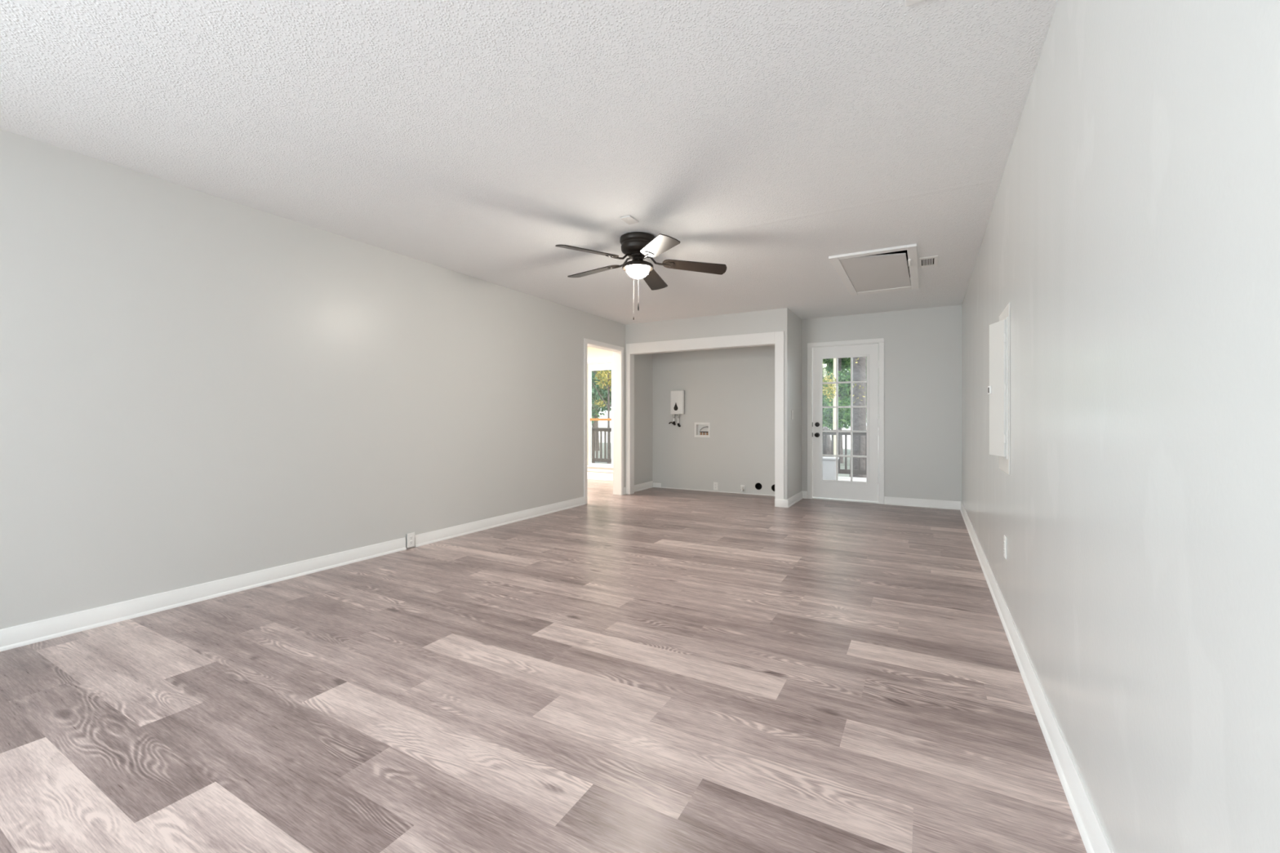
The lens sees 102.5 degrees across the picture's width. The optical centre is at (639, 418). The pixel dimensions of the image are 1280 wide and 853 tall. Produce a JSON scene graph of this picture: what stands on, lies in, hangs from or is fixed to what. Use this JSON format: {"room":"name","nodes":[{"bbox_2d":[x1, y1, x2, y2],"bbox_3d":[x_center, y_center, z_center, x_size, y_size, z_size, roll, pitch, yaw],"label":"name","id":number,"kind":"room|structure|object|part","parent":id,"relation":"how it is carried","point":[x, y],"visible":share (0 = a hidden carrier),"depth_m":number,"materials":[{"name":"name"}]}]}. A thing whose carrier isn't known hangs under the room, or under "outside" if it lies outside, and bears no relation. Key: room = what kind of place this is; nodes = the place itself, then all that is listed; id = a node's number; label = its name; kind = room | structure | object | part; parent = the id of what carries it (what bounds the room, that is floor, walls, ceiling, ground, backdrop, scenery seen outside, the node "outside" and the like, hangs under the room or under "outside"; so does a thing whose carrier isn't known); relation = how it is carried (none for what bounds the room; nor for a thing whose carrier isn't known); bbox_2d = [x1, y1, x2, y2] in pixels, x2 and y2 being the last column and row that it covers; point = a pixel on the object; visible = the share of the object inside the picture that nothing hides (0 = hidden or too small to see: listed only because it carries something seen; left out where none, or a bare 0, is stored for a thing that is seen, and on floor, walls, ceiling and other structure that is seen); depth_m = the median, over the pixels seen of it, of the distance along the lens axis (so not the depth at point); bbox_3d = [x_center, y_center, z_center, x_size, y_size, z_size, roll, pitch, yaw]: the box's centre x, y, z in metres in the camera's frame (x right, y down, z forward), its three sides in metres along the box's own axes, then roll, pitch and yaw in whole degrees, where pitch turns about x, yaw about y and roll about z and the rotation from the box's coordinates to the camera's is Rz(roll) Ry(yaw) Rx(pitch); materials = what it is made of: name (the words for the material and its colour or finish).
{"room":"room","nodes":[
{"label":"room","id":0,"kind":"room"},
{"bbox_2d":[0,128,652,629],"bbox_3d":[-2.450,-0.135,3.508,0.125,2.440,10.947,0,0,29],"label":"wall","id":1,"kind":"structure","parent":0,"point":[197,387],"depth_m":3.19,"materials":[{"name":"white paint"}]},
{"bbox_2d":[0,487,626,651],"bbox_3d":[-2.626,1.036,3.044,0.021,0.098,9.965,0,0,29],"label":"baseboard","id":2,"kind":"structure","parent":1,"relation":"attached to","point":[21,635],"depth_m":3.17,"materials":[{"name":"white paint"}]},
{"bbox_2d":[583,337,623,504],"bbox_3d":[-0.528,0.033,6.955,0.151,2.103,0.968,0,0,29],"label":"door frame","id":3,"kind":"structure","parent":1,"relation":"attached to","point":[618,351],"depth_m":7.31,"materials":[{"name":"white paint"}]},
{"bbox_2d":[406,532,414,547],"bbox_3d":[-1.922,1.015,4.302,0.026,0.117,0.072,0,0,29],"label":"wall outlet","id":4,"kind":"object","parent":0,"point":[411,536],"visible":1,"depth_m":4.29,"materials":[{"name":"white plastic"}]},
{"bbox_2d":[0,0,1057,324],"bbox_3d":[-1.986,-1.395,3.423,7.800,0.080,11.490,0,0,29],"label":"ceiling","id":5,"kind":"structure","parent":0,"point":[771,140],"depth_m":2.35,"materials":[{"name":"white paint"}]},
{"bbox_2d":[620,215,639,224],"bbox_3d":[-0.070,-1.349,3.494,0.078,0.012,0.123,0,0,29],"label":"blank cover plate","id":6,"kind":"object","parent":5,"relation":"attached to","point":[628,220],"visible":1,"depth_m":3.48,"materials":[{"name":"paint"}]},
{"bbox_2d":[555,231,726,319],"bbox_3d":[-0.038,-1.043,3.882,1.261,0.623,1.279,0,0,29],"label":"ceiling fan","id":7,"kind":"object","parent":5,"relation":"hanging from","point":[637,246],"visible":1,"depth_m":3.79,"materials":[{"name":"brown metal"}]},
{"bbox_3d":[-0.353,-1.170,3.589,0.483,0.050,0.145,0,0,-35],"label":"blade","id":8,"kind":"part","parent":7,"relation":"part of","materials":[{"name":"brown wood"}]},
{"bbox_3d":[-0.370,-1.171,4.089,0.483,0.044,0.147,0,0,37],"label":"blade","id":9,"kind":"part","parent":7,"relation":"part of","materials":[{"name":"brown wood"}]},
{"bbox_3d":[-0.149,-1.192,3.752,0.221,0.063,0.071,0,0,-37],"label":"blade arm","id":10,"kind":"part","parent":7,"relation":"part of","materials":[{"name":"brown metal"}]},
{"bbox_3d":[-0.147,-1.192,3.953,0.221,0.062,0.075,0,0,29],"label":"blade arm","id":11,"kind":"part","parent":7,"relation":"part of","materials":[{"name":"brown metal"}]},
{"bbox_3d":[-0.017,-1.091,3.850,0.176,0.080,0.176,0,0,29],"label":"lamp shade","id":12,"kind":"part","parent":7,"relation":"part of","materials":[{"name":"white glass"}]},
{"bbox_3d":[0.035,-1.186,3.694,0.071,0.075,0.220,0,0,-19],"label":"blade arm","id":13,"kind":"part","parent":7,"relation":"part of","materials":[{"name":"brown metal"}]},
{"bbox_3d":[0.101,-1.152,4.259,0.147,0.060,0.482,0,0,19],"label":"blade","id":14,"kind":"part","parent":7,"relation":"part of","materials":[{"name":"brown wood"}]},
{"bbox_3d":[0.147,-1.183,3.851,0.219,0.081,0.071,0,0,-1],"label":"blade arm","id":15,"kind":"part","parent":7,"relation":"part of","materials":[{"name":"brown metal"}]},
{"bbox_3d":[0.127,-1.151,3.449,0.145,0.070,0.482,0,0,-17],"label":"blade","id":16,"kind":"part","parent":7,"relation":"part of","materials":[{"name":"white wood"}]},
{"bbox_3d":[0.408,-1.139,3.864,0.481,0.077,0.146,0,0,1],"label":"blade","id":17,"kind":"part","parent":7,"relation":"part of","materials":[{"name":"brown wood"}]},
{"bbox_2d":[828,243,919,295],"bbox_3d":[2.218,-1.333,4.781,0.648,0.042,1.488,0,0,29],"label":"attic hatch","id":18,"kind":"object","parent":5,"relation":"attached to","point":[861,274],"visible":1,"depth_m":4.62,"materials":[{"name":"white paint"}]},
{"bbox_3d":[2.206,-1.345,4.758,0.505,0.012,1.281,0,0,29],"label":"panel","id":19,"kind":"part","parent":18,"relation":"part of","materials":[{"name":"paint"}]},
{"bbox_2d":[904,0,924,6],"bbox_3d":[0.891,-1.348,1.457,0.260,0.014,0.373,0,0,29],"label":"ceiling vent","id":20,"kind":"object","parent":5,"relation":"in","point":[908,2],"visible":1,"depth_m":1.66,"materials":[{"name":"white plastic"}]},
{"bbox_2d":[920,255,937,267],"bbox_3d":[2.488,-1.351,4.427,0.135,0.006,0.307,0,0,29],"label":"ceiling vent","id":21,"kind":"object","parent":5,"relation":"in","point":[928,261],"visible":1,"depth_m":4.41,"materials":[{"name":"white plastic"}]},
{"bbox_2d":[922,257,933,266],"bbox_3d":[2.482,-1.351,4.432,0.076,0.004,0.210,0,0,29],"label":"grille","id":22,"kind":"object","parent":21,"relation":"attached to","point":[928,261],"depth_m":4.44,"materials":[{"name":"white plastic"}]},
{"bbox_2d":[0,479,1086,852],"bbox_3d":[-1.962,1.115,3.467,7.800,0.060,11.700,0,0,29],"label":"floor","id":23,"kind":"structure","parent":0,"point":[653,669],"depth_m":1.95,"materials":[{"name":"laminate"}]},
{"bbox_2d":[586,346,613,473],"bbox_3d":[-1.224,-0.135,9.326,3.390,2.440,0.413,0,0,29],"label":"wall","id":24,"kind":"structure","parent":0,"point":[592,353],"depth_m":9.20,"materials":[{"name":"white paint"}]},
{"bbox_2d":[586,356,613,472],"bbox_3d":[-0.707,-0.070,9.164,0.700,2.030,0.135,0,0,29],"label":"window","id":25,"kind":"structure","parent":24,"relation":"in","point":[593,467],"depth_m":9.19,"materials":[{"name":"white paint"}]},
{"bbox_3d":[-0.715,0.890,9.150,0.700,0.110,0.105,0,0,29],"label":"sill","id":26,"kind":"part","parent":25,"relation":"part of","materials":[{"name":"white paint"}]},
{"bbox_3d":[-0.694,0.015,9.188,0.464,0.044,0.050,0,0,29],"label":"meeting rail","id":27,"kind":"part","parent":25,"relation":"part of","materials":[{"name":"brown wood"}]},
{"bbox_2d":[586,471,613,480],"bbox_3d":[-1.143,1.022,9.368,3.250,0.125,0.021,0,0,29],"label":"baseboard","id":28,"kind":"structure","parent":24,"relation":"attached to","point":[590,475],"depth_m":9.12,"materials":[{"name":"white paint"}]},
{"bbox_2d":[625,307,801,499],"bbox_3d":[0.999,-0.135,7.211,2.301,2.440,0.842,0,0,29],"label":"wall","id":29,"kind":"structure","parent":0,"point":[784,319],"depth_m":6.68,"materials":[{"name":"white paint"}]},
{"bbox_2d":[634,480,774,496],"bbox_3d":[0.974,1.036,7.285,2.186,0.098,0.737,0,0,29],"label":"baseboard","id":30,"kind":"structure","parent":29,"relation":"attached to","point":[648,485],"depth_m":7.82,"materials":[{"name":"white paint"}]},
{"bbox_2d":[626,331,784,499],"bbox_3d":[0.808,0.006,6.885,2.245,2.157,0.123,0,0,29],"label":"door frame","id":31,"kind":"structure","parent":29,"relation":"attached to","point":[776,339],"depth_m":6.67,"materials":[{"name":"white paint"}]},
{"bbox_2d":[774,491,803,507],"bbox_3d":[1.942,1.036,6.668,0.167,0.098,0.872,0,0,29],"label":"baseboard","id":32,"kind":"structure","parent":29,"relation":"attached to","point":[796,498],"depth_m":6.33,"materials":[{"name":"white paint"}]},
{"bbox_2d":[652,304,961,502],"bbox_3d":[2.046,-0.135,7.189,4.402,2.440,0.140,0,0,29],"label":"wall","id":33,"kind":"structure","parent":0,"point":[732,389],"depth_m":6.99,"materials":[{"name":"white paint"}]},
{"bbox_2d":[668,390,684,426],"bbox_3d":[0.561,-0.152,7.894,0.250,0.563,0.086,0,0,29],"label":"water heater","id":34,"kind":"object","parent":33,"relation":"attached to","point":[677,397],"visible":1,"depth_m":7.85,"materials":[{"name":"white plastic"}]},
{"bbox_2d":[694,422,710,437],"bbox_3d":[0.954,0.168,7.758,0.250,0.223,0.088,0,0,29],"label":"washer outlet box","id":35,"kind":"object","parent":33,"relation":"attached to","point":[701,429],"visible":0.98,"depth_m":7.77,"materials":[{"name":"white plastic"}]},
{"bbox_2d":[713,482,718,490],"bbox_3d":[1.122,1.001,7.618,0.072,0.117,0.009,0,0,29],"label":"wall outlet","id":36,"kind":"object","parent":33,"relation":"attached to","point":[715,484],"visible":1,"depth_m":7.61,"materials":[{"name":"white plastic"}]},
{"bbox_2d":[740,484,745,491],"bbox_3d":[1.470,1.004,7.395,0.064,0.094,0.060,0,0,29],"label":"stub","id":37,"kind":"object","parent":33,"relation":"attached to","point":[742,486],"visible":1,"depth_m":7.41,"materials":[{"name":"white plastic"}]},
{"bbox_2d":[755,483,761,489],"bbox_3d":[1.717,0.963,7.366,0.099,0.099,0.126,0,0,29],"label":"duct hole","id":38,"kind":"object","parent":33,"relation":"in","point":[758,486],"visible":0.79,"depth_m":7.42,"materials":[{"name":"black"}]},
{"bbox_2d":[812,343,878,502],"bbox_3d":[2.690,0.053,6.757,0.824,2.020,0.113,0,0,29],"label":"door","id":39,"kind":"structure","parent":33,"relation":"in","point":[868,491],"depth_m":6.73,"materials":[{"name":"white paint"}]},
{"bbox_3d":[2.697,0.008,6.784,0.607,1.678,0.051,0,0,29],"label":"lite frame","id":40,"kind":"part","parent":39,"relation":"part of","materials":[{"name":"white paint"}]},
{"bbox_2d":[807,337,884,504],"bbox_3d":[2.718,0.031,6.806,0.945,2.108,0.157,0,0,29],"label":"door frame","id":41,"kind":"structure","parent":33,"relation":"attached to","point":[880,341],"depth_m":6.72,"materials":[{"name":"white paint"}]},
{"bbox_2d":[801,490,960,510],"bbox_3d":[3.009,1.036,6.561,1.844,0.098,0.021,0,0,29],"label":"baseboard","id":42,"kind":"structure","parent":33,"relation":"attached to","point":[948,504],"depth_m":6.31,"materials":[{"name":"white paint"}]},
{"bbox_2d":[865,249,910,277],"bbox_3d":[2.212,-1.670,4.768,0.717,0.470,1.527,0,0,29],"label":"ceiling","id":43,"kind":"structure","parent":0,"point":[905,251],"depth_m":5.31,"materials":[{"name":"black"}]},
{"bbox_2d":[961,0,1279,852],"bbox_3d":[1.289,-0.135,1.427,0.120,2.440,10.947,0,0,29],"label":"wall","id":44,"kind":"structure","parent":0,"point":[1131,239],"depth_m":1.01,"materials":[{"name":"paint"}]},
{"bbox_2d":[987,302,1009,475],"bbox_3d":[1.935,-0.152,2.792,0.077,0.873,0.399,0,0,29],"label":"electrical panel","id":45,"kind":"object","parent":44,"relation":"attached to","point":[998,389],"visible":1,"depth_m":2.69,"materials":[{"name":"white metal"}]},
{"bbox_3d":[1.896,-0.157,2.726,0.012,0.708,0.156,0,0,10],"label":"door","id":46,"kind":"part","parent":45,"relation":"part of","materials":[{"name":"white metal"}]},
{"bbox_2d":[1003,534,1006,559],"bbox_3d":[1.948,0.686,2.745,0.009,0.117,0.072,0,0,29],"label":"wall outlet","id":47,"kind":"object","parent":44,"relation":"attached to","point":[1005,537],"visible":1,"depth_m":2.72,"materials":[{"name":"white plastic"}]},
{"bbox_2d":[960,502,1113,852],"bbox_3d":[1.193,1.036,1.400,0.021,0.098,10.807,0,0,29],"label":"baseboard","id":48,"kind":"structure","parent":44,"relation":"attached to","point":[1093,836],"depth_m":1.70,"materials":[{"name":"white paint"}]},
{"label":"outside","id":49,"kind":"structure","parent":0,"visible":0},
{"bbox_2d":[838,476,866,481],"bbox_3d":[2.256,1.260,9.089,9.900,0.250,3.364,0,0,29],"label":"floor","id":50,"kind":"structure","parent":49,"point":[840,478],"depth_m":9.71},
{"bbox_2d":[591,427,866,475],"bbox_3d":[2.750,0.676,10.429,9.140,0.918,0.100,0,0,29],"label":"deck railing","id":51,"kind":"object","parent":50,"relation":"on","point":[846,471],"visible":0.14,"depth_m":9.94,"materials":[{"name":"grey wood"}]},
{"bbox_3d":[-1.178,0.696,12.616,0.100,0.878,0.100,0,0,29],"label":"post","id":52,"kind":"part","parent":51,"relation":"part of","materials":[{"name":"grey wood"}]},
{"bbox_3d":[2.750,0.266,10.429,9.140,0.098,0.090,0,0,29],"label":"rail","id":53,"kind":"part","parent":51,"relation":"part of","materials":[{"name":"wood"}]},
{"bbox_3d":[2.780,1.007,10.412,9.070,0.085,0.044,0,0,29],"label":"rail","id":54,"kind":"part","parent":51,"relation":"part of","materials":[{"name":"wood"}]},
{"bbox_2d":[822,456,839,479],"bbox_3d":[3.208,0.923,9.659,0.970,0.422,0.280,0,0,29],"label":"box","id":55,"kind":"object","parent":50,"relation":"on","point":[828,463],"visible":0.11,"depth_m":9.39,"materials":[{"name":"grey plastic"}]},
{"bbox_3d":[3.208,0.733,9.659,0.970,0.040,0.280,0,0,29],"label":"box lid","id":56,"kind":"part","parent":55,"relation":"part of","materials":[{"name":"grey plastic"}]},
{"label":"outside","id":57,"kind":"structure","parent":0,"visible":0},
{"bbox_2d":[598,426,850,448],"bbox_3d":[21.670,1.820,69.769,130.000,0.030,77.000,0,0,29],"label":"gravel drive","id":58,"kind":"structure","parent":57,"point":[849,428],"depth_m":48.15,"materials":[{"name":"stone"}]},
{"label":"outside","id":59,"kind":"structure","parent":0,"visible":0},
{"bbox_2d":[595,426,850,476],"bbox_3d":[20.445,1.910,57.289,100.000,0.150,160.000,0,0,29],"label":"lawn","id":60,"kind":"structure","parent":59,"point":[842,465],"depth_m":23.77,"materials":[{"name":"green plant"}]},
{"bbox_2d":[591,402,604,450],"bbox_3d":[-2.793,-2.951,29.206,6.580,9.577,6.562,0,0,29],"label":"tree","id":61,"kind":"object","parent":60,"relation":"on","point":[595,424],"visible":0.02,"depth_m":29.34,"materials":[{"name":"green plant"}]},
{"bbox_2d":[591,369,611,425],"bbox_3d":[-0.692,-1.420,19.729,4.477,6.513,4.602,0,0,-41],"label":"tree","id":62,"kind":"object","parent":60,"relation":"on","point":[595,395],"visible":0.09,"depth_m":18.43,"materials":[{"name":"green plant"}]},
{"bbox_2d":[591,369,611,463],"bbox_3d":[-1.029,-0.250,15.074,1.946,4.170,1.962,0,0,-10],"label":"tree","id":63,"kind":"object","parent":60,"relation":"on","point":[609,383],"visible":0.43,"depth_m":15.08,"materials":[{"name":"green plant"}]},
{"bbox_2d":[822,426,834,457],"bbox_3d":[4.053,1.007,11.020,0.426,1.678,0.400,0,0,29],"label":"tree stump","id":64,"kind":"object","parent":60,"relation":"on","point":[828,438],"visible":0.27,"depth_m":10.94,"materials":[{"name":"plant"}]},
{"bbox_2d":[822,371,835,401],"bbox_3d":[5.104,-2.064,14.788,1.951,7.797,1.966,0,0,36],"label":"tree","id":65,"kind":"object","parent":60,"relation":"on","point":[830,387],"visible":0.13,"depth_m":14.89,"materials":[{"name":"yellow plant"}]},
{"bbox_2d":[832,358,835,457],"bbox_3d":[6.583,-2.581,17.630,1.950,8.833,1.966,0,0,39],"label":"tree","id":66,"kind":"object","parent":60,"relation":"on","point":[834,359],"visible":0.02,"depth_m":17.53,"materials":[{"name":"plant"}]},
{"bbox_2d":[822,357,850,463],"bbox_3d":[8.264,-2.248,21.297,4.035,8.168,4.254,0,0,29],"label":"tree","id":67,"kind":"object","parent":60,"relation":"on","point":[844,414],"visible":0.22,"depth_m":20.20,"materials":[{"name":"green plant"}]},
{"bbox_2d":[849,356,866,477],"bbox_3d":[5.654,-4.197,12.993,2.505,12.067,1.992,0,0,-33],"label":"tree","id":68,"kind":"object","parent":60,"relation":"on","point":[860,362],"visible":0.02,"depth_m":12.82,"materials":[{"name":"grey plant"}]}
]}

